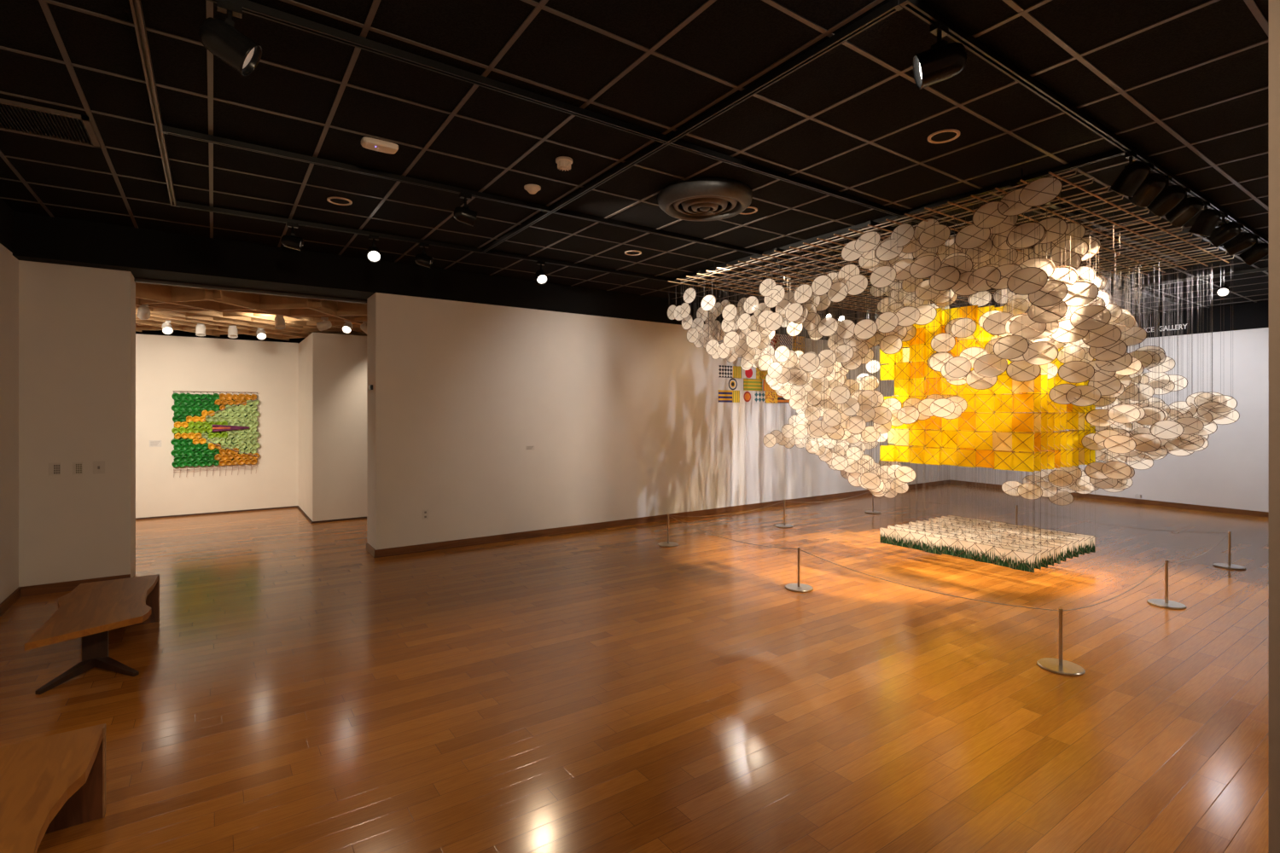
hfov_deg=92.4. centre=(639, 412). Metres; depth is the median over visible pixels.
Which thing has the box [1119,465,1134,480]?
disc
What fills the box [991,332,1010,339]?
disc
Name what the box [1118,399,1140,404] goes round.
disc
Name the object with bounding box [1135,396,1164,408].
disc
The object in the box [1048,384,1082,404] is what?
disc
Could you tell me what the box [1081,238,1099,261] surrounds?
disc
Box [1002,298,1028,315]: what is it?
disc
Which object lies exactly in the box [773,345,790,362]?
disc
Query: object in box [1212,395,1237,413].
disc
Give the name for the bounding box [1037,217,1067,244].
disc
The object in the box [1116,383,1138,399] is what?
disc
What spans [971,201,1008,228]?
disc
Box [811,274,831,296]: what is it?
disc
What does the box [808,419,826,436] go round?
disc
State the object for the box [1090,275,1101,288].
disc
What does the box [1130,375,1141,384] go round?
disc
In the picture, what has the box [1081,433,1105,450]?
disc
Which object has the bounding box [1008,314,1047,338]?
disc
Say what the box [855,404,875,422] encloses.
disc
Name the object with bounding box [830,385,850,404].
disc
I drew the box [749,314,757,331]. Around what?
disc
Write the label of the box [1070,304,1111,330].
disc
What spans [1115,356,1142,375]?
disc
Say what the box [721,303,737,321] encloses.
disc
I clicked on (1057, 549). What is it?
kite
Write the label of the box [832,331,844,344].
disc
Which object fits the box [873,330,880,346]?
disc
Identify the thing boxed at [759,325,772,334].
disc
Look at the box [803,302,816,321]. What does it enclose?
disc
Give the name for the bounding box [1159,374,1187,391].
disc
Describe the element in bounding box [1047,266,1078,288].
disc
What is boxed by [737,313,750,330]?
disc
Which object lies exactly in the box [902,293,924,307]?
disc
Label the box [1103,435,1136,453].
disc
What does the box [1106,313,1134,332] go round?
disc
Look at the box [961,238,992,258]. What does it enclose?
disc
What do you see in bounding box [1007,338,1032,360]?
disc
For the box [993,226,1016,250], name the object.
disc
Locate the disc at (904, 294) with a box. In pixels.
[898,288,915,302]
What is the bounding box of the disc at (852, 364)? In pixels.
[841,351,861,370]
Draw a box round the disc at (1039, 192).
[1018,176,1062,206]
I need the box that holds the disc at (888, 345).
[879,335,902,354]
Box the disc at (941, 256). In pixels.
[937,253,948,261]
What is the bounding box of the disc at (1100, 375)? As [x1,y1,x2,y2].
[1088,360,1116,382]
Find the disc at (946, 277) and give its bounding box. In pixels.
[929,266,960,290]
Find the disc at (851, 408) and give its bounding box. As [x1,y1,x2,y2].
[841,397,860,416]
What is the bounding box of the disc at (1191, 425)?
[1174,417,1204,434]
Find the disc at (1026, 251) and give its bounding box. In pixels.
[1017,248,1038,258]
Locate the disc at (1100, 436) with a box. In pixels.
[1093,429,1122,448]
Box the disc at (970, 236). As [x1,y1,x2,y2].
[954,223,990,249]
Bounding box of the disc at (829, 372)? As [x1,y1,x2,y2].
[824,365,833,377]
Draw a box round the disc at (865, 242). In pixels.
[854,231,880,252]
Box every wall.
[0,243,18,604]
[18,260,135,587]
[135,333,298,517]
[298,333,311,519]
[311,332,366,521]
[366,292,949,549]
[950,327,1268,511]
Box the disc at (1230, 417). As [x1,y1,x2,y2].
[1208,407,1239,424]
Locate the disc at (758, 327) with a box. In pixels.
[756,325,770,337]
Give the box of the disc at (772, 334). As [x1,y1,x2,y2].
[768,331,775,339]
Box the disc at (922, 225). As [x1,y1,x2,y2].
[913,218,940,241]
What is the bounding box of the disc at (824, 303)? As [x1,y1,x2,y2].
[816,293,831,311]
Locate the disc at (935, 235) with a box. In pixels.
[919,224,950,248]
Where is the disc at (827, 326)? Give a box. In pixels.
[817,317,837,336]
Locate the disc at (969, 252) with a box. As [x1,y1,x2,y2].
[965,243,997,263]
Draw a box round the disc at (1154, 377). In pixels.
[1140,372,1169,388]
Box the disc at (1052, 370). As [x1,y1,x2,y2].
[1041,362,1058,379]
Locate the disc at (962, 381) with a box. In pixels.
[945,377,966,385]
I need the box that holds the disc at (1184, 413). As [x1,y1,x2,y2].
[1169,408,1192,420]
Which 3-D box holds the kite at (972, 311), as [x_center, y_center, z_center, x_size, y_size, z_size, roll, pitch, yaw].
[3.631,-1.080,6.787,0.014,0.193,0.209,1,0,-36]
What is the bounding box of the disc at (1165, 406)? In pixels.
[1150,401,1170,413]
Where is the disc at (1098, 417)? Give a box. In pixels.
[1085,408,1115,427]
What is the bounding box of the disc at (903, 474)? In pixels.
[895,465,916,482]
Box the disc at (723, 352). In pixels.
[717,342,729,359]
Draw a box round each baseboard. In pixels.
[0,587,20,616]
[20,574,130,597]
[135,506,366,523]
[366,479,949,558]
[950,479,1268,517]
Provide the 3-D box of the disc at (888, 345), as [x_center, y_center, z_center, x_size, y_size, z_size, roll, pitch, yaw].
[2.470,-0.664,6.041,0.023,0.190,0.253,0,0,-34]
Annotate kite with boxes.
[879,527,896,546]
[880,349,896,364]
[880,363,896,380]
[880,445,894,461]
[887,524,901,530]
[888,428,894,443]
[889,348,902,364]
[893,395,908,407]
[893,445,911,462]
[894,378,911,395]
[894,424,909,429]
[894,429,910,446]
[894,529,910,548]
[895,361,910,378]
[895,523,908,529]
[896,347,911,362]
[901,340,910,346]
[901,523,916,528]
[901,527,919,533]
[908,343,925,361]
[908,360,925,378]
[908,378,925,395]
[908,395,925,400]
[908,429,925,446]
[908,521,923,526]
[908,526,925,531]
[908,531,925,551]
[909,326,925,345]
[909,419,925,429]
[909,447,925,464]
[915,520,930,525]
[915,525,930,529]
[916,530,933,536]
[923,529,938,534]
[924,307,942,326]
[924,325,942,343]
[924,343,936,360]
[924,360,941,378]
[924,377,942,395]
[924,430,942,448]
[924,448,942,465]
[924,524,938,529]
[924,535,942,555]
[925,415,941,430]
[926,309,943,327]
[926,429,944,447]
[929,517,944,523]
[930,393,1063,431]
[930,523,944,528]
[930,527,947,533]
[930,533,948,538]
[935,517,949,521]
[936,526,954,531]
[938,531,956,537]
[940,378,956,395]
[940,417,958,430]
[940,448,958,465]
[940,536,959,556]
[941,325,958,341]
[941,515,956,520]
[942,520,956,524]
[943,307,959,325]
[943,430,956,448]
[944,523,959,529]
[946,529,962,535]
[947,341,959,357]
[948,519,964,523]
[948,536,965,541]
[950,523,967,528]
[952,529,970,533]
[954,535,972,539]
[955,517,971,523]
[956,332,974,340]
[956,394,976,412]
[956,430,976,448]
[956,539,977,560]
[957,383,974,395]
[958,338,976,356]
[958,412,976,430]
[958,448,976,467]
[959,527,976,532]
[960,304,978,320]
[961,531,979,539]
[964,537,983,544]
[970,519,986,523]
[970,531,986,536]
[971,537,989,543]
[972,524,989,529]
[973,431,992,450]
[973,542,994,564]
[974,320,994,338]
[974,386,992,394]
[974,394,994,412]
[974,413,994,430]
[975,449,994,468]
[975,518,992,523]
[975,529,991,534]
[976,339,990,349]
[977,304,994,320]
[978,337,990,341]
[978,523,995,527]
[979,535,996,541]
[981,541,999,547]
[982,528,1000,532]
[984,533,1004,539]
[985,522,1000,527]
[988,526,1005,532]
[989,540,1006,546]
[990,520,1005,525]
[990,531,1011,537]
[991,431,1012,451]
[992,374,1012,393]
[992,546,1013,568]
[993,412,1013,430]
[993,451,1013,471]
[994,306,1003,311]
[994,394,995,413]
[994,394,1012,412]
[995,537,1015,544]
[999,531,1016,536]
[999,544,1021,551]
[1001,359,1012,374]
[1001,524,1017,529]
[1001,536,1018,542]
[1004,529,1023,535]
[1006,523,1022,527]
[1006,542,1028,548]
[1008,535,1028,540]
[1010,528,1028,533]
[1012,379,1034,393]
[1012,393,1034,413]
[1012,413,1035,431]
[1012,432,1034,452]
[1012,452,1034,472]
[1012,550,1034,572]
[1014,533,1034,539]
[1015,541,1032,547]
[1016,526,1034,531]
[1018,451,1041,471]
[1018,546,1041,570]
[1019,538,1041,545]
[1022,532,1040,537]
[1023,525,1039,529]
[1025,412,1048,430]
[1025,432,1041,452]
[1025,546,1048,568]
[1026,374,1047,393]
[1026,537,1047,543]
[1027,529,1047,535]
[1032,373,1041,392]
[1032,536,1051,541]
[1032,544,1054,565]
[1033,393,1041,412]
[1033,431,1047,450]
[1034,413,1041,431]
[1034,451,1047,470]
[1035,529,1051,533]
[1038,534,1059,539]
[1039,542,1060,564]
[1040,363,1047,373]
[1041,393,1047,412]
[1041,413,1054,431]
[1041,450,1054,469]
[1045,404,1066,413]
[1046,449,1060,468]
[1046,533,1064,538]
[1046,540,1066,561]
[1047,376,1066,394]
[1047,377,1053,393]
[1047,394,1060,412]
[1047,413,1061,431]
[1047,431,1054,449]
[1051,358,1060,375]
[1051,412,1066,430]
[1051,538,1073,558]
[1052,531,1070,535]
[1053,430,1073,449]
[1053,432,1060,450]
[1053,449,1067,467]
[1054,431,1067,449]
[1056,530,1076,535]
[1058,537,1079,557]
[1060,430,1078,448]
[1063,535,1084,555]
[1065,413,1078,430]
[1066,382,1084,386]
[1066,403,1072,412]
[1066,405,1078,413]
[1066,448,1079,466]
[1066,449,1073,467]
[1069,405,1090,413]
[1069,430,1090,436]
[1069,534,1090,553]
[1073,430,1084,448]
[1075,533,1095,552]
[1078,406,1083,412]
[1078,413,1085,430]
[1078,448,1084,465]
[1084,413,1090,429]
[1084,447,1095,463]
[1084,448,1090,465]
[1090,404,1095,410]
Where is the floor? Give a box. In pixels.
[0,483,1268,852]
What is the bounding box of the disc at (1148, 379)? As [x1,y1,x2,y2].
[1139,373,1149,383]
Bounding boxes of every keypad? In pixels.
[48,462,60,476]
[72,462,82,475]
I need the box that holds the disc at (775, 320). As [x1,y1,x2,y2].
[765,312,783,331]
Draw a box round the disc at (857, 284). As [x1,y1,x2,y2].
[844,274,868,295]
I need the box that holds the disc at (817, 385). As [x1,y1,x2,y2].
[811,377,829,392]
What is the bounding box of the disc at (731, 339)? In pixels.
[722,331,739,348]
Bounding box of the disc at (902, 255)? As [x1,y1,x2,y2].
[888,252,913,266]
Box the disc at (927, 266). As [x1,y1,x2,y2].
[909,255,941,279]
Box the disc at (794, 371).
[788,367,802,384]
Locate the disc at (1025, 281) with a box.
[1006,267,1047,295]
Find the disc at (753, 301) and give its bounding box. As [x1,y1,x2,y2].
[743,296,758,314]
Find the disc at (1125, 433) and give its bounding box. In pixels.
[1112,428,1130,436]
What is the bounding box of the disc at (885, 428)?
[872,420,891,433]
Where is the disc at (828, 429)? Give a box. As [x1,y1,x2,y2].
[820,419,839,433]
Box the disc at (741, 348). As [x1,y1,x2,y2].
[733,338,747,355]
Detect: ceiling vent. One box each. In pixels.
[0,98,100,148]
[657,177,752,221]
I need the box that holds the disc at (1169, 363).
[1146,355,1175,372]
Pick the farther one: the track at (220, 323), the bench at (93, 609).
the track at (220, 323)
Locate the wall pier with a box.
[1268,0,1279,852]
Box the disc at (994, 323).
[983,311,1013,335]
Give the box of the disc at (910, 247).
[901,236,922,253]
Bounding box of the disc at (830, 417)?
[822,409,841,426]
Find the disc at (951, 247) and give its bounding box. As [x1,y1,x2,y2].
[936,236,961,255]
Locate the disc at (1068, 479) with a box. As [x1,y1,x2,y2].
[1047,470,1073,487]
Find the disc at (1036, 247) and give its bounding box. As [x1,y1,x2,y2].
[1032,244,1050,256]
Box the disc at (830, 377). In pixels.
[825,368,836,381]
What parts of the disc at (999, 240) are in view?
bamboo frame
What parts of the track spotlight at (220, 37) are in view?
stem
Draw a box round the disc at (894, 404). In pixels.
[880,397,901,414]
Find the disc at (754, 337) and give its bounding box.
[745,331,761,348]
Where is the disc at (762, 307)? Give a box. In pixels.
[753,302,770,319]
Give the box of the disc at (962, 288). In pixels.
[951,271,977,296]
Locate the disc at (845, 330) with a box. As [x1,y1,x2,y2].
[836,319,855,339]
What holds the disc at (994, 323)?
hanging from the thread
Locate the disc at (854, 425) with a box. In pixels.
[845,415,866,434]
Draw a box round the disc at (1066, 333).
[1050,319,1088,343]
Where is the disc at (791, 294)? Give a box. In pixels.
[783,291,796,303]
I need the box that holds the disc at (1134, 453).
[1118,449,1141,457]
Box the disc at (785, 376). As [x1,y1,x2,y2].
[776,366,791,383]
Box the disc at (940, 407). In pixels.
[929,398,955,417]
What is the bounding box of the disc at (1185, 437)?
[1177,432,1209,444]
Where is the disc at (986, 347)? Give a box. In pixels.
[984,337,1000,354]
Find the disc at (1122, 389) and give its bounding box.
[1101,383,1124,398]
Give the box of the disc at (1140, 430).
[1130,427,1151,434]
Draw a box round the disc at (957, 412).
[942,401,962,419]
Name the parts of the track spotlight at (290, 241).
stem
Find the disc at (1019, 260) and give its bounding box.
[1012,252,1029,265]
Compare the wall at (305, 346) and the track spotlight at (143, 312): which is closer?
the track spotlight at (143, 312)
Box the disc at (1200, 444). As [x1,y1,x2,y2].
[1175,436,1204,450]
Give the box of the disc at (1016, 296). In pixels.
[1006,294,1031,307]
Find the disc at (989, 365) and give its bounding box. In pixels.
[972,354,1008,377]
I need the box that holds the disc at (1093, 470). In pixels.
[1084,461,1108,479]
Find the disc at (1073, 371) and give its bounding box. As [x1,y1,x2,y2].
[1058,360,1094,383]
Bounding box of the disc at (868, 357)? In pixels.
[862,349,874,364]
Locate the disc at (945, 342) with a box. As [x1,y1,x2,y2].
[930,332,955,353]
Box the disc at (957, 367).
[944,356,971,378]
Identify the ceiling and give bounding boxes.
[0,0,1268,324]
[135,282,366,340]
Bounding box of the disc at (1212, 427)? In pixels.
[1195,420,1217,436]
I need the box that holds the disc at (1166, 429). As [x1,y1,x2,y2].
[1149,419,1184,439]
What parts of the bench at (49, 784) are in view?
panel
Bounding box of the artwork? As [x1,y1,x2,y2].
[170,390,260,477]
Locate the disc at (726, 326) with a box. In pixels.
[721,319,734,332]
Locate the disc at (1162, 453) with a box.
[1147,447,1168,459]
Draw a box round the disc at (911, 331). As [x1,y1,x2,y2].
[901,325,916,341]
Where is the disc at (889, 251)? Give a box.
[875,238,903,261]
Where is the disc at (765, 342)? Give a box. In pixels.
[756,335,769,349]
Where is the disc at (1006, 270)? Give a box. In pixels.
[985,263,1022,290]
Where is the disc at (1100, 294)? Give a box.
[1097,290,1108,304]
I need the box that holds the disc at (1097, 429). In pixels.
[1095,425,1112,433]
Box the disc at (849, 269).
[837,263,860,284]
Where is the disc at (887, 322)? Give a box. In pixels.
[875,311,898,333]
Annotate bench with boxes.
[0,723,105,852]
[24,574,159,694]
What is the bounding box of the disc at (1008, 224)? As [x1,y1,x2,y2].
[989,215,1018,234]
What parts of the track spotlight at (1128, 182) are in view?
stem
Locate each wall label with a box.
[149,440,161,447]
[525,445,534,450]
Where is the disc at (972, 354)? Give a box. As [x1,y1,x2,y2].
[959,346,989,368]
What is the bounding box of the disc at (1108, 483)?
[1089,477,1117,488]
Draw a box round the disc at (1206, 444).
[1177,434,1208,451]
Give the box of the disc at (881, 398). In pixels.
[872,389,884,407]
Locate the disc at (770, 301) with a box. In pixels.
[763,289,780,308]
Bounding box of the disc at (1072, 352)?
[1056,345,1086,363]
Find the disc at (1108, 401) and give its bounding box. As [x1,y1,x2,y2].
[1093,396,1116,406]
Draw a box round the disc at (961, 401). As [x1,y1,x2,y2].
[947,395,967,412]
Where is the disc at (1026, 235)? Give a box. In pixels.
[1006,221,1045,248]
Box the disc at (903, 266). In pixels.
[892,258,914,280]
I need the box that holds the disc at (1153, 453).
[1146,450,1169,456]
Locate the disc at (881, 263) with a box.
[867,261,887,271]
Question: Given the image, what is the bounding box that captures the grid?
[0,0,1268,319]
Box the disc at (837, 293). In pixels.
[826,281,848,302]
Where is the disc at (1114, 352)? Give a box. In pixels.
[1088,339,1127,361]
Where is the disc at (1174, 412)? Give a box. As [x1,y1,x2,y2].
[1163,408,1183,420]
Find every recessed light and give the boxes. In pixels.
[326,197,352,205]
[624,250,641,255]
[739,206,757,214]
[927,128,960,143]
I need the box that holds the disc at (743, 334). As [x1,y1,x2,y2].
[738,327,750,340]
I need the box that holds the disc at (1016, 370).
[1006,360,1041,381]
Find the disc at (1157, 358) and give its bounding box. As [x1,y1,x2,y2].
[1143,350,1160,369]
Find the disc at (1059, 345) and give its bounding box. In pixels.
[1053,340,1067,349]
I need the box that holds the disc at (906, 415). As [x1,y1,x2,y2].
[896,406,919,424]
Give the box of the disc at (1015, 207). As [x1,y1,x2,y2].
[997,187,1032,216]
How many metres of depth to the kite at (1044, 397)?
6.30 m
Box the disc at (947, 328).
[944,317,961,337]
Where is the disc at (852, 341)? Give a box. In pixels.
[843,335,862,347]
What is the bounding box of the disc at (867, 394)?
[857,389,878,407]
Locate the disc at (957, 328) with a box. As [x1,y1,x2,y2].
[951,318,976,337]
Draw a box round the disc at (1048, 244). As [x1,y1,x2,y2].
[1041,242,1055,254]
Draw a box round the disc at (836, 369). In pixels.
[832,360,841,372]
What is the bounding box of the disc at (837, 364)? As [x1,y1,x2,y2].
[832,360,849,376]
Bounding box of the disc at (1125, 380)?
[1113,374,1131,388]
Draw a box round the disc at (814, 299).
[805,294,820,310]
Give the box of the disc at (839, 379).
[828,372,844,388]
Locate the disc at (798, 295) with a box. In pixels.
[793,284,812,303]
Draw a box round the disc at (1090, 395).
[1065,384,1101,406]
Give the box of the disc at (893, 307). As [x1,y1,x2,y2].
[885,302,903,312]
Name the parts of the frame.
bamboo rod, bamboo rod, bamboo rod, bamboo rod, bamboo rod, bamboo rod, bamboo rod, bamboo rod, bamboo rod, bamboo rod, bamboo rod, bamboo rod, bamboo rod, pale rod, pale rod, bamboo rod, bamboo rod, bamboo rod, pale rod, bamboo rod, pale rod, pale rod, pale rod, bamboo rod, pale rod, pale rod, pale rod, pale rod, pale rod, pale rod, pale rod, bamboo rod, pale rod, pale rod, pale rod, pale rod, pale rod, hanger rod, pale rod, pale rod, pale rod, pale rod, pale rod, bamboo rod, pale rod, pale rod, pale rod, pale rod, bamboo rod, pale rod, bamboo rod, pale rod, bamboo rod, pale rod, bamboo rod, bamboo rod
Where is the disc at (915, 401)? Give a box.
[902,397,921,408]
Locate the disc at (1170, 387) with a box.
[1153,380,1175,395]
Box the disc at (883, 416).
[872,406,891,424]
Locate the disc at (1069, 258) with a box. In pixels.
[1047,250,1082,269]
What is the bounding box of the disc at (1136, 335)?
[1119,325,1146,346]
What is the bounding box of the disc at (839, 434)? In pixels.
[826,424,843,440]
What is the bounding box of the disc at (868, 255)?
[861,240,882,259]
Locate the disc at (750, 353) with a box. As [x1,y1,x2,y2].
[741,346,756,360]
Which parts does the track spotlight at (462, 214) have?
stem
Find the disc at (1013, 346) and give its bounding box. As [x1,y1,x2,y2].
[992,334,1029,359]
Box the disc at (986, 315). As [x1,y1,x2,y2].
[978,310,1001,327]
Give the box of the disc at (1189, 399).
[1185,392,1215,407]
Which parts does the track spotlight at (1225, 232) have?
stem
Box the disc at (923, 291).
[914,279,940,300]
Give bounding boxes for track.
[129,0,175,206]
[135,318,362,334]
[148,302,343,319]
[162,125,1028,310]
[175,201,881,314]
[206,0,1178,303]
[481,0,903,253]
[670,148,1125,281]
[847,221,1230,295]
[899,0,1268,244]
[980,267,1268,307]
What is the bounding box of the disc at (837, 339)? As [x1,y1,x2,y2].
[826,334,844,351]
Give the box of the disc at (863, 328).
[853,319,877,339]
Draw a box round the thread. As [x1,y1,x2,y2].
[675,177,1231,564]
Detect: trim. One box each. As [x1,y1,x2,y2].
[0,197,13,253]
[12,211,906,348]
[133,278,366,303]
[135,285,305,343]
[1133,300,1268,337]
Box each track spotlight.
[137,304,150,319]
[162,320,173,334]
[195,323,205,336]
[197,0,261,75]
[227,325,238,338]
[256,327,266,339]
[274,314,285,329]
[280,221,303,250]
[316,317,331,331]
[342,320,352,333]
[360,321,366,333]
[366,234,380,262]
[414,242,433,267]
[453,192,477,226]
[535,261,547,285]
[774,256,787,272]
[821,307,831,317]
[836,308,845,320]
[912,19,967,89]
[1109,150,1150,197]
[1128,162,1166,207]
[1146,174,1186,216]
[1165,187,1204,226]
[1188,200,1220,237]
[1205,212,1240,247]
[1216,276,1229,296]
[1222,223,1256,255]
[1239,234,1268,266]
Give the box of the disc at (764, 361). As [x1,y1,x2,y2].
[757,354,773,371]
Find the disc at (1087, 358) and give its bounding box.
[1081,347,1093,362]
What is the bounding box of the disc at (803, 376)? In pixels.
[794,369,807,386]
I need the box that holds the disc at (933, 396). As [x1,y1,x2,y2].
[925,394,944,399]
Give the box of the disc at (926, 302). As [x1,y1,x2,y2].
[922,300,929,304]
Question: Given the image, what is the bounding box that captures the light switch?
[93,460,104,474]
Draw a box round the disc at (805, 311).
[792,306,808,324]
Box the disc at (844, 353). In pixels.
[834,344,853,362]
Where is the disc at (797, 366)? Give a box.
[788,359,802,370]
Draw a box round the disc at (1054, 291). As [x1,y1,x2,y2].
[1028,279,1068,307]
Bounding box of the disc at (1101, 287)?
[1096,275,1106,290]
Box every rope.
[668,515,797,549]
[669,500,784,517]
[785,491,869,502]
[799,549,1058,610]
[898,496,1005,507]
[1017,506,1227,533]
[1063,562,1166,610]
[1172,533,1228,562]
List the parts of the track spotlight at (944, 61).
stem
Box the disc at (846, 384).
[843,378,858,393]
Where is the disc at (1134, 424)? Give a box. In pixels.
[1132,422,1151,429]
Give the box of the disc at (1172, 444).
[1163,439,1194,456]
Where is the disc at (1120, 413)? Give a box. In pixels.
[1107,404,1140,423]
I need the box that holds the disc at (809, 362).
[798,352,820,372]
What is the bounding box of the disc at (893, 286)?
[889,280,902,290]
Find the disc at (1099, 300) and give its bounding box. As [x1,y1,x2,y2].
[1069,296,1105,314]
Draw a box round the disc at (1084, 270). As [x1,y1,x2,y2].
[1076,266,1095,281]
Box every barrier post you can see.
[657,514,678,546]
[775,500,793,528]
[785,547,813,592]
[865,494,881,513]
[1015,506,1018,524]
[1037,608,1084,676]
[1146,559,1186,609]
[1213,531,1245,570]
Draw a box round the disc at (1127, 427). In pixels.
[1110,422,1132,432]
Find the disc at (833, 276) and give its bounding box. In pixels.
[826,272,838,283]
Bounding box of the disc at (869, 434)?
[861,425,879,442]
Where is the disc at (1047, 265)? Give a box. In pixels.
[1018,257,1054,278]
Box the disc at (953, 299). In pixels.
[932,293,957,307]
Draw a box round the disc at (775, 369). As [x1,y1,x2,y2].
[767,361,782,378]
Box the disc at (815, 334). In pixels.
[808,327,822,337]
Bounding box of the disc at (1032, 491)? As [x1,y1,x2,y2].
[1017,482,1042,500]
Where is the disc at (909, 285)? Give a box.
[901,276,923,292]
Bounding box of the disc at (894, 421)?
[890,409,903,426]
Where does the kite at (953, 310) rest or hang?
hanging from the thread
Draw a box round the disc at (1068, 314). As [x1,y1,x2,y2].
[1064,306,1071,317]
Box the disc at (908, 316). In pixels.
[896,306,920,326]
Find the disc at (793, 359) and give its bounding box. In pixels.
[781,351,797,368]
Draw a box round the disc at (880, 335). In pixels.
[874,331,884,341]
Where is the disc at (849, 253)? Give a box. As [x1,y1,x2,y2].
[840,239,863,261]
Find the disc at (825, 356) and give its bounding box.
[818,349,836,367]
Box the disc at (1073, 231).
[1052,222,1085,244]
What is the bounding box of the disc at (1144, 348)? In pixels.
[1135,345,1165,363]
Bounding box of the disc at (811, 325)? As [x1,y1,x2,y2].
[804,312,819,331]
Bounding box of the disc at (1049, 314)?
[1027,300,1067,323]
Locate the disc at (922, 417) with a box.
[918,413,930,420]
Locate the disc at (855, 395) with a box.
[850,390,863,405]
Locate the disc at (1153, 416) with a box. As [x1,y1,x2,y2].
[1135,407,1165,425]
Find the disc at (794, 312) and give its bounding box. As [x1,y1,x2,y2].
[785,302,802,321]
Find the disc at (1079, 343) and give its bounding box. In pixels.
[1063,339,1089,349]
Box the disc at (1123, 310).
[1121,308,1130,314]
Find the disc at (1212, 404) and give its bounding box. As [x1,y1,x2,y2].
[1197,401,1221,418]
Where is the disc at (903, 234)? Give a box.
[890,223,914,247]
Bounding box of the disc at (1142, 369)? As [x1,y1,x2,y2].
[1128,366,1144,378]
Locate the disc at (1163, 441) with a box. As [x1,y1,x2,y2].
[1159,438,1181,450]
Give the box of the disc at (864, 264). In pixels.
[858,256,879,269]
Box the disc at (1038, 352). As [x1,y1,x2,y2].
[1022,341,1058,365]
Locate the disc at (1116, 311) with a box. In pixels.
[1105,303,1122,323]
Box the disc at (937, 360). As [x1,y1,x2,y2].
[928,351,954,372]
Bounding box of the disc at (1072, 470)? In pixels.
[1054,465,1082,480]
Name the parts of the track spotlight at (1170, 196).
stem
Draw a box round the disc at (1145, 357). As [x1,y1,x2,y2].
[1128,350,1152,367]
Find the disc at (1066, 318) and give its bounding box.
[1058,316,1070,322]
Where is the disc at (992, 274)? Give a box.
[967,266,1000,291]
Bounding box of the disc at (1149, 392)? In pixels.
[1128,384,1154,401]
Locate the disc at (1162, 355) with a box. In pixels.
[1146,349,1166,367]
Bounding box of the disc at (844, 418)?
[839,413,851,429]
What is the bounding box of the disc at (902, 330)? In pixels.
[884,325,907,339]
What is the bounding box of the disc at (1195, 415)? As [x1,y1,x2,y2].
[1186,406,1218,418]
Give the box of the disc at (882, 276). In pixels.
[869,265,896,288]
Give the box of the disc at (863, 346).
[851,341,868,357]
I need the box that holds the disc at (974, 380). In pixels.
[965,369,997,389]
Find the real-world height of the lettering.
0.092 m
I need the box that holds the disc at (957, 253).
[941,252,971,263]
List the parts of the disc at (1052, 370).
bamboo frame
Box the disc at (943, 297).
[930,289,954,303]
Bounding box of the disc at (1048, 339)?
[1030,336,1055,343]
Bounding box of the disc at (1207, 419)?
[1194,409,1213,425]
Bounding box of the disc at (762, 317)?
[757,309,773,328]
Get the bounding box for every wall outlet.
[422,509,428,519]
[1134,494,1141,498]
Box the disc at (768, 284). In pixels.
[758,278,776,296]
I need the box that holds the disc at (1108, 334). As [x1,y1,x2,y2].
[1082,324,1121,348]
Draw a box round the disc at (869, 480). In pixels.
[860,471,880,489]
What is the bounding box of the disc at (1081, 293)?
[1062,280,1099,306]
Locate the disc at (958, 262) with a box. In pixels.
[940,256,972,273]
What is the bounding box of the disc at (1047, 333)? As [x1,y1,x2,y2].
[1032,320,1058,338]
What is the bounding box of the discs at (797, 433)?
[667,200,1168,506]
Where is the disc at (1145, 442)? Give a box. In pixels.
[1130,433,1161,452]
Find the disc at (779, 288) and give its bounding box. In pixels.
[773,285,785,303]
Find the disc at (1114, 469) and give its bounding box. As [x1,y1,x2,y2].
[1100,460,1131,479]
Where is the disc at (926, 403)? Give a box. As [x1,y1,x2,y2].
[917,398,936,416]
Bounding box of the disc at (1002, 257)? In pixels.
[991,249,1018,266]
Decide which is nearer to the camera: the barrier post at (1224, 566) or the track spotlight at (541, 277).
the barrier post at (1224, 566)
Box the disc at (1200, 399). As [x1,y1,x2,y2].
[1193,392,1222,409]
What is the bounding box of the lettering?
[1159,323,1187,331]
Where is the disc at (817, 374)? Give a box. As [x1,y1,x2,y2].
[809,365,827,378]
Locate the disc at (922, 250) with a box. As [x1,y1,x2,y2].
[912,246,938,258]
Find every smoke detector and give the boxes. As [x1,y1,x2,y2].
[523,184,541,194]
[555,156,572,171]
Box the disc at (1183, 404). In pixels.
[1168,401,1197,417]
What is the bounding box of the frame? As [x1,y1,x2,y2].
[668,168,1234,314]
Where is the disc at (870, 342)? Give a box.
[863,335,876,349]
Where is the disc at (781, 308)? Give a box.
[774,299,791,318]
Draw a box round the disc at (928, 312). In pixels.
[914,304,936,325]
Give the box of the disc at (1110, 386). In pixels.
[1087,376,1121,395]
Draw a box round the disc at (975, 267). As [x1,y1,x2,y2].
[971,261,988,270]
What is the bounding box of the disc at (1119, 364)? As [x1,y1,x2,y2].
[1095,352,1132,372]
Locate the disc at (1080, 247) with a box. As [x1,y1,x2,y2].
[1052,238,1088,257]

